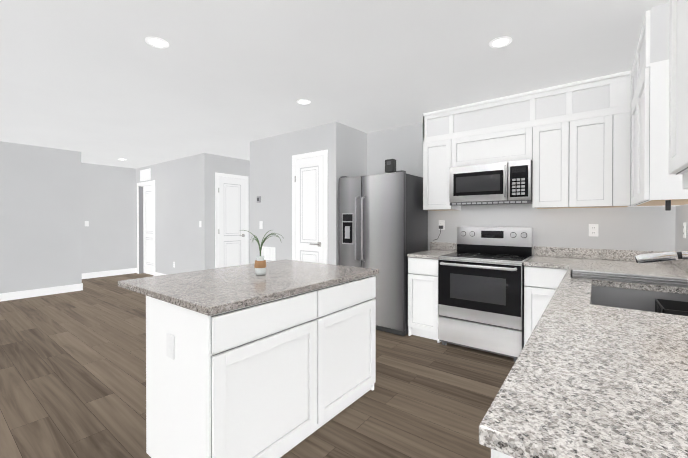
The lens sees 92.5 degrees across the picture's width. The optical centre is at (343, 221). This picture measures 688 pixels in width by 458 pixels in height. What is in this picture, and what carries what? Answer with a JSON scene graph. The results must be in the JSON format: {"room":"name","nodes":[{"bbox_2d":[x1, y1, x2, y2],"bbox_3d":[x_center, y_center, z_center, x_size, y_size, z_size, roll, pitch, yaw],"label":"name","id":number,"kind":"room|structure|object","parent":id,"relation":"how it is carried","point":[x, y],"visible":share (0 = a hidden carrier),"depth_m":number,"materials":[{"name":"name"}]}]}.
{"room":"kitchen","nodes":[
{"label":"kitchen","id":0,"kind":"room"},
{"bbox_2d":[0,141,81,293],"bbox_3d":[-6.939,-0.003,4.456,1.550,2.520,5.070,0,0,37],"label":"wall","id":1,"kind":"structure","parent":0,"point":[40,217],"depth_m":5.54,"materials":[{"name":"paint"}]},
{"bbox_2d":[0,283,82,301],"bbox_3d":[-6.267,1.197,4.053,0.014,0.125,4.935,0,0,37],"label":"baseboard","id":2,"kind":"structure","parent":1,"relation":"attached to","point":[37,292],"depth_m":5.55,"materials":[{"name":"white wood"}]},
{"bbox_2d":[81,163,135,272],"bbox_3d":[-5.522,-0.022,7.451,0.160,2.520,1.410,0,0,37],"label":"wall","id":3,"kind":"structure","parent":0,"point":[108,213],"depth_m":7.50,"materials":[{"name":"paint"}]},
{"bbox_2d":[82,268,136,278],"bbox_3d":[-5.446,1.176,7.401,0.030,0.125,1.410,0,0,37],"label":"baseboard","id":4,"kind":"structure","parent":3,"relation":"attached to","point":[131,270],"depth_m":7.51,"materials":[{"name":"white"}]},
{"bbox_2d":[136,153,210,274],"bbox_3d":[-3.830,-0.020,7.120,3.250,2.520,0.120,0,0,37],"label":"wall","id":5,"kind":"structure","parent":0,"point":[182,205],"depth_m":6.59,"materials":[{"name":"paint"}]},
{"bbox_2d":[140,168,150,180],"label":"vent","id":6,"kind":"object","parent":5,"relation":"attached to","point":[145,174],"depth_m":7.58,"materials":[{"name":"white metal"}]},
{"bbox_2d":[137,180,154,275],"bbox_3d":[-4.537,0.154,7.654,0.950,2.165,0.142,0,0,37],"label":"bedroom door","id":7,"kind":"structure","parent":5,"relation":"in","point":[146,227],"depth_m":7.82,"materials":[{"name":"white wood"}]},
{"bbox_2d":[210,154,249,268],"bbox_3d":[-1.882,-0.020,7.090,0.120,2.520,2.200,0,0,37],"label":"wall","id":8,"kind":"structure","parent":0,"point":[226,165],"depth_m":6.34,"materials":[{"name":"paint"}]},
{"bbox_2d":[215,172,248,267],"bbox_3d":[-2.188,0.151,6.526,0.079,2.185,0.750,0,0,37],"label":"hall door","id":9,"kind":"structure","parent":8,"relation":"in","point":[231,219],"depth_m":6.52,"materials":[{"name":"white wood"}]},
{"bbox_2d":[0,273,514,457],"bbox_3d":[-2.577,1.293,3.475,9.680,0.060,8.800,0,0,37],"label":"floor","id":10,"kind":"structure","parent":0,"point":[72,374],"depth_m":2.49,"materials":[{"name":"brown wood"}]},
{"bbox_2d":[138,271,377,457],"bbox_3d":[-0.425,0.834,2.142,0.655,0.874,1.349,0,0,37],"label":"kitchen island","id":11,"kind":"object","parent":10,"relation":"on","point":[277,359],"depth_m":1.69,"materials":[{"name":"wood"}]},
{"bbox_2d":[118,259,377,310],"bbox_3d":[-0.563,0.378,2.261,1.028,0.035,1.383,0,0,37],"label":"island countertop","id":12,"kind":"structure","parent":11,"relation":"on","point":[217,289],"depth_m":1.97,"materials":[{"name":"grey stone"}]},
{"bbox_2d":[244,230,281,274],"bbox_3d":[-0.553,0.205,2.242,0.303,0.308,0.242,0,0,37],"label":"potted plant","id":13,"kind":"object","parent":12,"relation":"on","point":[260,265],"visible":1,"depth_m":2.22,"materials":[{"name":"green plant"}]},
{"bbox_2d":[339,170,427,335],"bbox_3d":[0.472,0.340,4.106,0.908,1.818,0.723,0,0,37],"label":"refrigerator","id":14,"kind":"object","parent":10,"relation":"on","point":[383,223],"visible":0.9,"depth_m":3.78,"materials":[{"name":"silver metal"}]},
{"bbox_2d":[385,159,395,172],"bbox_3d":[0.533,-0.641,3.776,0.110,0.146,0.083,0,0,37],"label":"speaker","id":15,"kind":"object","parent":14,"relation":"on","point":[390,165],"visible":0.96,"depth_m":3.74,"materials":[{"name":"black plastic"}]},
{"bbox_2d":[407,242,456,342],"bbox_3d":[1.029,0.756,3.771,0.354,1.010,0.636,0,0,37],"label":"base cabinet","id":16,"kind":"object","parent":10,"relation":"on","point":[423,315],"depth_m":3.55,"materials":[{"name":"wood"}]},
{"bbox_2d":[407,249,458,259],"bbox_3d":[1.029,0.368,3.768,0.354,0.035,0.636,0,0,37],"label":"countertop","id":17,"kind":"structure","parent":16,"relation":"on","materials":[{"name":"stone"}]},
{"bbox_2d":[438,227,532,361],"bbox_3d":[1.447,0.661,3.382,0.770,1.205,0.712,0,0,37],"label":"range","id":18,"kind":"object","parent":10,"relation":"on","point":[481,288],"visible":0.94,"depth_m":3.19,"materials":[{"name":"silver metal"}]},
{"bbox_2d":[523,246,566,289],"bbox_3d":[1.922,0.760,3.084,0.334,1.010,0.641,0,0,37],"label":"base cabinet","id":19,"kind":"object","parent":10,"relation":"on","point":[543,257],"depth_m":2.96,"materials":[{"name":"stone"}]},
{"bbox_2d":[479,248,687,457],"bbox_3d":[1.525,0.769,1.707,0.711,1.010,3.311,0,0,37],"label":"countertop","id":20,"kind":"structure","parent":10,"relation":"on","point":[585,378],"depth_m":0.80,"materials":[{"name":"stone"}]},
{"bbox_2d":[570,269,687,286],"bbox_3d":[1.696,0.334,1.945,0.589,0.053,0.053,0,0,37],"label":"drying rack","id":21,"kind":"object","parent":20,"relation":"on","point":[655,280],"visible":1,"depth_m":1.93,"materials":[{"name":"silver metal"}]},
{"bbox_2d":[591,285,687,311],"bbox_3d":[1.488,0.505,1.632,0.494,0.210,0.814,0,0,37],"label":"sink","id":22,"kind":"object","parent":20,"relation":"in","point":[641,300],"depth_m":1.95,"materials":[{"name":"silver metal"}]},
{"bbox_2d":[655,298,687,315],"bbox_3d":[1.614,0.470,1.596,0.130,0.131,0.260,0,0,37],"label":"sink caddy","id":23,"kind":"object","parent":22,"relation":"in","point":[673,307],"visible":0.27,"depth_m":1.67,"materials":[{"name":"black plastic"}]},
{"bbox_2d":[635,251,687,263],"bbox_3d":[1.583,0.223,1.545,0.332,0.282,0.064,0,0,37],"label":"faucet","id":24,"kind":"object","parent":20,"relation":"on","point":[657,257],"visible":1,"depth_m":1.57,"materials":[{"name":"silver metal"}]},
{"bbox_2d":[250,122,366,264],"bbox_3d":[-0.081,-0.011,5.618,1.750,2.520,2.350,0,0,37],"label":"wall","id":25,"kind":"structure","parent":0,"point":[345,146],"depth_m":4.69,"materials":[{"name":"paint"}]},
{"bbox_2d":[259,221,262,228],"label":"switch plates","id":26,"kind":"object","parent":25,"relation":"attached to","point":[260,222],"depth_m":5.04,"materials":[{"name":"white plastic"}]},
{"bbox_2d":[261,246,275,260],"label":"vent","id":27,"kind":"object","parent":25,"relation":"attached to","point":[268,253],"depth_m":4.92,"materials":[{"name":"white"}]},
{"bbox_2d":[292,150,327,263],"bbox_3d":[-0.486,0.165,4.399,0.650,2.185,0.079,0,0,37],"label":"pantry door","id":28,"kind":"structure","parent":25,"relation":"in","point":[310,207],"depth_m":4.41,"materials":[{"name":"white wood"}]},
{"bbox_2d":[0,0,669,168],"bbox_3d":[-2.577,-1.297,3.459,9.680,0.080,8.800,0,0,37],"label":"ceiling","id":29,"kind":"structure","parent":0,"point":[100,82],"depth_m":2.60,"materials":[{"name":"paint"}]},
{"bbox_2d":[145,37,168,47],"bbox_3d":[-1.302,-1.247,2.295,0.148,0.004,0.148,0,0,37],"label":"recessed light","id":30,"kind":"object","parent":29,"relation":"in","point":[156,42],"visible":1,"depth_m":2.29,"materials":[{"name":"white"}]},
{"bbox_2d":[297,99,310,103],"bbox_3d":[-0.421,-1.254,3.447,0.148,0.004,0.148,0,0,37],"label":"recessed light","id":31,"kind":"object","parent":29,"relation":"in","point":[303,101],"visible":1,"depth_m":3.43,"materials":[{"name":"white"}]},
{"bbox_2d":[489,36,511,47],"bbox_3d":[1.088,-1.247,2.292,0.148,0.004,0.148,0,0,37],"label":"recessed light","id":32,"kind":"object","parent":29,"relation":"in","point":[501,41],"visible":1,"depth_m":2.29,"materials":[{"name":"white plastic"}]},
{"bbox_2d":[367,123,675,255],"bbox_3d":[1.677,0.001,3.769,3.290,2.520,0.150,0,0,37],"label":"wall","id":33,"kind":"structure","parent":0,"point":[639,228],"depth_m":3.39,"materials":[{"name":"paint"}]},
{"bbox_2d":[433,220,444,240],"label":"switch plates","id":34,"kind":"object","parent":33,"relation":"attached to","point":[441,222],"depth_m":4.02,"materials":[{"name":"white plastic"}]},
{"bbox_2d":[423,130,460,209],"bbox_3d":[1.149,-0.560,3.864,0.332,0.841,0.328,0,0,37],"label":"upper cabinet","id":35,"kind":"object","parent":33,"relation":"attached to","point":[436,147],"depth_m":3.75,"materials":[{"name":"white wood"}]},
{"bbox_2d":[451,118,534,166],"bbox_3d":[1.592,-0.787,3.524,0.785,0.382,0.328,0,0,37],"label":"upper cabinet","id":36,"kind":"object","parent":33,"relation":"attached to","point":[504,141],"depth_m":3.37,"materials":[{"name":"white wood"}]},
{"bbox_2d":[449,160,532,205],"bbox_3d":[1.555,-0.385,3.478,0.777,0.415,0.417,0,0,37],"label":"microwave","id":37,"kind":"object","parent":36,"relation":"attached to","point":[502,183],"visible":1,"depth_m":3.32,"materials":[{"name":"silver metal"}]},
{"bbox_2d":[532,110,578,208],"bbox_3d":[2.042,-0.556,3.181,0.350,0.841,0.328,0,0,37],"label":"upper cabinet","id":38,"kind":"object","parent":33,"relation":"attached to","point":[572,141],"depth_m":3.05,"materials":[{"name":"white wood"}]},
{"bbox_2d":[589,224,598,236],"label":"switch plates","id":39,"kind":"object","parent":33,"relation":"attached to","point":[593,228],"depth_m":3.13,"materials":[{"name":"white plastic"}]},
{"bbox_2d":[579,106,614,207],"bbox_3d":[2.234,-0.555,3.034,0.366,0.841,0.328,0,0,37],"label":"upper cabinet","id":40,"kind":"object","parent":33,"relation":"attached to","point":[597,126],"depth_m":2.87,"materials":[{"name":"white wood"}]},
{"bbox_2d":[615,102,633,206],"bbox_3d":[2.403,-0.554,2.905,0.175,0.841,0.328,0,0,37],"label":"upper cabinet","id":41,"kind":"object","parent":33,"relation":"attached to","point":[623,111],"depth_m":2.75,"materials":[{"name":"white wood"}]},
{"bbox_2d":[631,205,678,206],"bbox_3d":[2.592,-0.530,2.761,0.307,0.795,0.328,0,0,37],"label":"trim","id":42,"kind":"structure","parent":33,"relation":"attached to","point":[662,205],"depth_m":2.85,"materials":[{"name":"white wood"}]},
{"bbox_2d":[675,204,687,251],"bbox_3d":[0.707,0.025,-0.083,0.150,2.520,7.150,0,0,37],"label":"wall","id":43,"kind":"structure","parent":0,"point":[681,242],"depth_m":2.61,"materials":[{"name":"paint"}]},
{"bbox_2d":[631,4,662,87],"bbox_3d":[2.190,-1.085,2.230,0.306,0.322,0.998,0,0,37],"label":"upper cabinet","id":44,"kind":"object","parent":43,"relation":"attached to","point":[651,36],"depth_m":1.91,"materials":[{"name":"white wood"}]},
{"bbox_2d":[631,48,687,207],"bbox_3d":[2.189,-0.550,2.234,0.308,0.841,0.998,0,0,37],"label":"upper cabinet","id":45,"kind":"object","parent":43,"relation":"attached to","point":[659,124],"depth_m":1.92,"materials":[{"name":"white wood"}]},
{"bbox_2d":[663,0,687,179],"bbox_3d":[1.204,-0.710,0.945,0.308,1.057,0.635,0,0,37],"label":"upper cabinet","id":46,"kind":"object","parent":43,"relation":"attached to","point":[675,12],"depth_m":1.24,"materials":[{"name":"white wood"}]},
{"bbox_2d":[683,223,685,237],"label":"switch plates","id":47,"kind":"object","parent":43,"relation":"attached to","point":[684,224],"depth_m":2.48,"materials":[{"name":"white plastic"}]}
]}

